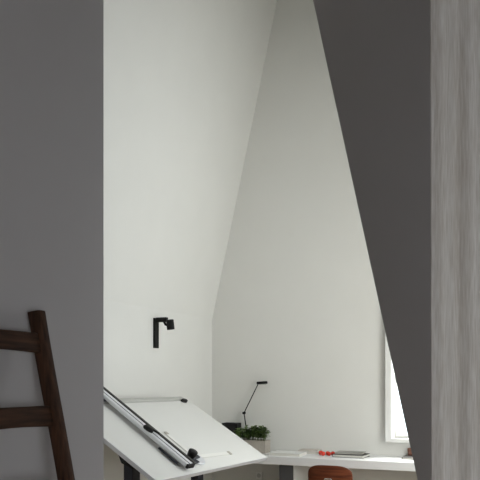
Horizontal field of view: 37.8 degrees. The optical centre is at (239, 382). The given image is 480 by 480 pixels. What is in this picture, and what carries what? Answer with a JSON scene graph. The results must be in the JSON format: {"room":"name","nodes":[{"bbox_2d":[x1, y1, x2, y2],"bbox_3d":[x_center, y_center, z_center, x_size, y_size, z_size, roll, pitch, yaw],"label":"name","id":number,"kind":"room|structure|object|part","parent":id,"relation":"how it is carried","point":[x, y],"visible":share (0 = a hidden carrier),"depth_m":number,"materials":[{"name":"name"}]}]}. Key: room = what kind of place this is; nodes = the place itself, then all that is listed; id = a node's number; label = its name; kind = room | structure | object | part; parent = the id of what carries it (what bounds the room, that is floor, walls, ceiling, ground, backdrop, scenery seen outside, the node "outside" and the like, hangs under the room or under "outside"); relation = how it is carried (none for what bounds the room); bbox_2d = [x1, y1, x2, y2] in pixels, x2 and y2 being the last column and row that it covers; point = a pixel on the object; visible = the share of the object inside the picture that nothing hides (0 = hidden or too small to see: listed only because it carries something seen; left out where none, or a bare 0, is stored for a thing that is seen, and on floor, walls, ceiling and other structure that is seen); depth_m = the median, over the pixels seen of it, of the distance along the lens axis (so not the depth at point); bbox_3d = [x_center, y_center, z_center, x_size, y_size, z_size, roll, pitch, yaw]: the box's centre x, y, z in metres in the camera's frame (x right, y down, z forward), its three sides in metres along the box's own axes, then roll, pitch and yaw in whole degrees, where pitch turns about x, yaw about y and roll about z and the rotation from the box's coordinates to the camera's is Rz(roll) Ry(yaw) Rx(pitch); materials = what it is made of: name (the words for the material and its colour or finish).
{"room":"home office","nodes":[
{"label":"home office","id":0,"kind":"room"},
{"bbox_2d":[0,0,103,479],"bbox_3d":[-2.567,-0.750,1.351,1.614,4.500,5.620,0,0,24],"label":"wall","id":1,"kind":"structure","parent":0,"point":[52,51],"depth_m":3.23,"materials":[{"name":"grey paint"}]},
{"bbox_2d":[104,0,276,479],"bbox_3d":[-0.793,-1.760,5.967,1.111,6.520,4.500,0,0,24],"label":"wall","id":2,"kind":"structure","parent":0,"point":[182,78],"depth_m":6.62,"materials":[{"name":"white paint"}]},
{"bbox_2d":[153,317,174,347],"bbox_3d":[-0.737,-0.491,6.824,0.207,0.298,0.091,0,0,24],"label":"wall lamp","id":3,"kind":"object","parent":2,"relation":"attached to","point":[169,323],"visible":1,"depth_m":6.82,"materials":[{"name":"black metal"}]},
{"bbox_3d":[-0.762,-0.618,6.835,0.117,0.045,0.040,0,0,24],"label":"arm","id":4,"kind":"part","parent":3,"relation":"part of","materials":[{"name":"black paint"}]},
{"bbox_2d":[212,0,417,479],"bbox_3d":[1.282,-1.700,7.445,3.611,6.600,0.200,0,0,24],"label":"wall","id":5,"kind":"structure","parent":0,"point":[297,311],"depth_m":7.61,"materials":[{"name":"white paint"}]},
{"bbox_2d":[256,472,262,478],"bbox_3d":[0.213,1.030,7.795,0.080,0.080,0.016,0,0,24],"label":"wall outlet","id":6,"kind":"object","parent":5,"relation":"attached to","point":[259,475],"visible":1,"depth_m":7.79,"materials":[{"name":"white paint"}]},
{"bbox_2d":[385,333,408,442],"bbox_3d":[1.853,-0.087,7.120,0.704,1.385,0.240,0,0,24],"label":"window","id":7,"kind":"structure","parent":5,"relation":"in","point":[388,362],"depth_m":7.14,"materials":[{"name":"white paint"}]},
{"bbox_3d":[1.842,0.585,7.092,0.582,0.040,0.180,0,0,24],"label":"sill","id":8,"kind":"part","parent":7,"relation":"part of","materials":[{"name":"white paint"}]},
{"bbox_3d":[1.893,-0.077,7.206,0.582,1.285,0.050,0,0,24],"label":"sash","id":9,"kind":"part","parent":7,"relation":"part of","materials":[{"name":"white paint"}]},
{"bbox_2d":[313,0,430,479],"bbox_3d":[0.572,-1.760,4.432,4.900,6.520,0.120,0,0,24],"label":"wall","id":10,"kind":"structure","parent":0,"point":[377,52],"depth_m":4.21,"materials":[{"name":"grey paint"}]},
{"bbox_3d":[-0.748,-3.060,1.161,5.100,0.120,6.930,0,0,24],"label":"ceiling","id":11,"kind":"structure","parent":0,"visible":0},
{"bbox_3d":[0.806,-2.970,1.800,0.680,0.060,0.319,0,0,24],"label":"track","id":12,"kind":"object","parent":11,"relation":"attached to","visible":0},
{"bbox_2d":[430,0,479,479],"bbox_3d":[0.816,-0.730,1.800,0.668,4.420,0.060,0,0,0],"label":"curtain","id":13,"kind":"object","parent":12,"relation":"hanging from","point":[454,24],"visible":1,"depth_m":1.80,"materials":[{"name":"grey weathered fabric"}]},
{"bbox_3d":[-0.116,1.560,2.670,5.250,0.120,10.200,0,0,24],"label":"floor","id":14,"kind":"structure","parent":0,"visible":0},
{"bbox_2d":[0,310,74,479],"bbox_3d":[-0.822,0.592,2.749,0.432,1.816,0.598,0,0,24],"label":"ladder","id":15,"kind":"object","parent":14,"relation":"on","point":[50,415],"visible":1,"depth_m":2.99,"materials":[{"name":"brown wood"}]},
{"bbox_3d":[-0.719,0.592,2.987,0.430,1.816,0.079,0,0,24],"label":"rail","id":16,"kind":"part","parent":15,"relation":"part of","materials":[{"name":"brown wood"}]},
{"bbox_2d":[104,387,266,479],"bbox_3d":[-0.632,0.742,5.974,1.074,1.517,1.794,0,0,28],"label":"table","id":17,"kind":"object","parent":14,"relation":"on","point":[157,438],"visible":0.92,"depth_m":5.76,"materials":[{"name":"white laminate"}]},
{"bbox_3d":[-0.962,0.158,6.096,0.054,0.051,1.688,0,0,28],"label":"rail","id":18,"kind":"part","parent":17,"relation":"part of","materials":[{"name":"grey"}]},
{"bbox_3d":[-0.726,0.362,5.540,0.090,0.067,0.060,0,0,24],"label":"brake handle","id":19,"kind":"part","parent":17,"relation":"part of","materials":[{"name":"black plastic"}]},
{"bbox_3d":[-0.377,0.561,5.536,0.087,0.088,0.077,0,0,24],"label":"knob","id":20,"kind":"part","parent":17,"relation":"part of","materials":[{"name":"black plastic"}]},
{"bbox_2d":[308,465,352,479],"bbox_3d":[0.891,1.121,6.560,0.470,0.745,0.484,0,0,24],"label":"desk chair","id":21,"kind":"object","parent":14,"relation":"on","point":[317,472],"visible":1,"depth_m":6.35,"materials":[{"name":"red wood"}]},
{"bbox_2d":[253,451,415,479],"bbox_3d":[1.007,1.125,7.152,3.137,0.750,0.555,0,0,24],"label":"desk","id":22,"kind":"object","parent":14,"relation":"on","point":[290,468],"visible":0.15,"depth_m":6.97,"materials":[{"name":"white paint"}]},
{"bbox_2d":[222,422,240,433],"bbox_3d":[-0.095,0.598,7.844,0.185,0.305,0.131,0,0,24],"label":"box","id":23,"kind":"object","parent":22,"relation":"on","point":[231,426],"visible":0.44,"depth_m":7.78,"materials":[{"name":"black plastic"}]},
{"bbox_2d":[222,424,235,433],"bbox_3d":[-0.120,0.598,7.787,0.165,0.285,0.006,0,0,24],"label":"grille","id":24,"kind":"object","parent":23,"relation":"attached to","point":[231,427],"depth_m":7.77,"materials":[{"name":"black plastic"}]},
{"bbox_2d":[234,425,270,453],"bbox_3d":[0.128,0.603,7.587,0.407,0.295,0.186,0,0,24],"label":"potted plant","id":25,"kind":"object","parent":22,"relation":"on","point":[262,445],"visible":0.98,"depth_m":7.53,"materials":[{"name":"green plant"}]},
{"bbox_3d":[0.131,0.682,7.587,0.365,0.135,0.160,0,0,24],"label":"planter","id":26,"kind":"part","parent":25,"relation":"part of","materials":[{"name":"concrete"}]},
{"bbox_2d":[242,381,267,425],"bbox_3d":[0.165,0.364,7.750,0.290,0.772,0.114,0,0,24],"label":"desk lamp","id":27,"kind":"object","parent":22,"relation":"on","point":[260,382],"visible":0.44,"depth_m":7.75,"materials":[{"name":"black metal"}]},
{"bbox_3d":[0.121,0.174,7.769,0.178,0.324,0.011,0,0,24],"label":"arm","id":28,"kind":"part","parent":27,"relation":"part of","materials":[{"name":"black paint"}]},
{"bbox_3d":[0.567,1.166,7.399,0.155,0.668,0.454,0,0,24],"label":"support panel","id":29,"kind":"part","parent":22,"relation":"part of","materials":[{"name":"grey"}]},
{"bbox_2d":[269,450,307,456],"bbox_3d":[0.501,0.734,7.278,0.340,0.032,0.250,0,0,24],"label":"book","id":30,"kind":"object","parent":22,"relation":"on","point":[278,452],"visible":1,"depth_m":7.21,"materials":[{"name":"white paper"}]},
{"bbox_2d":[332,453,369,458],"bbox_3d":[1.133,0.735,7.127,0.320,0.030,0.240,0,0,27],"label":"book","id":31,"kind":"object","parent":22,"relation":"on","point":[365,455],"visible":0.84,"depth_m":7.04,"materials":[{"name":"grey paper"}]},
{"bbox_2d":[335,451,365,454],"bbox_3d":[1.133,0.714,7.177,0.280,0.013,0.210,0,0,21],"label":"book","id":32,"kind":"object","parent":31,"relation":"on","point":[337,452],"visible":1,"depth_m":7.12,"materials":[{"name":"white paper"}]},
{"bbox_2d":[402,455,412,459],"bbox_3d":[1.787,0.740,6.913,0.340,0.020,0.200,0,0,24],"label":"book","id":33,"kind":"object","parent":22,"relation":"on","point":[409,457],"visible":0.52,"depth_m":6.88,"materials":[{"name":"grey paper"}]},
{"bbox_3d":[0.743,0.738,7.445,0.205,0.024,0.167,0,0,24],"label":"book","id":34,"kind":"object","parent":22,"relation":"on","visible":0},
{"bbox_2d":[298,449,320,451],"bbox_3d":[0.745,0.717,7.450,0.208,0.018,0.169,0,0,24],"label":"book","id":35,"kind":"object","parent":34,"relation":"on","point":[305,450],"visible":0.84,"depth_m":7.39,"materials":[{"name":"beige paper"}]}
]}

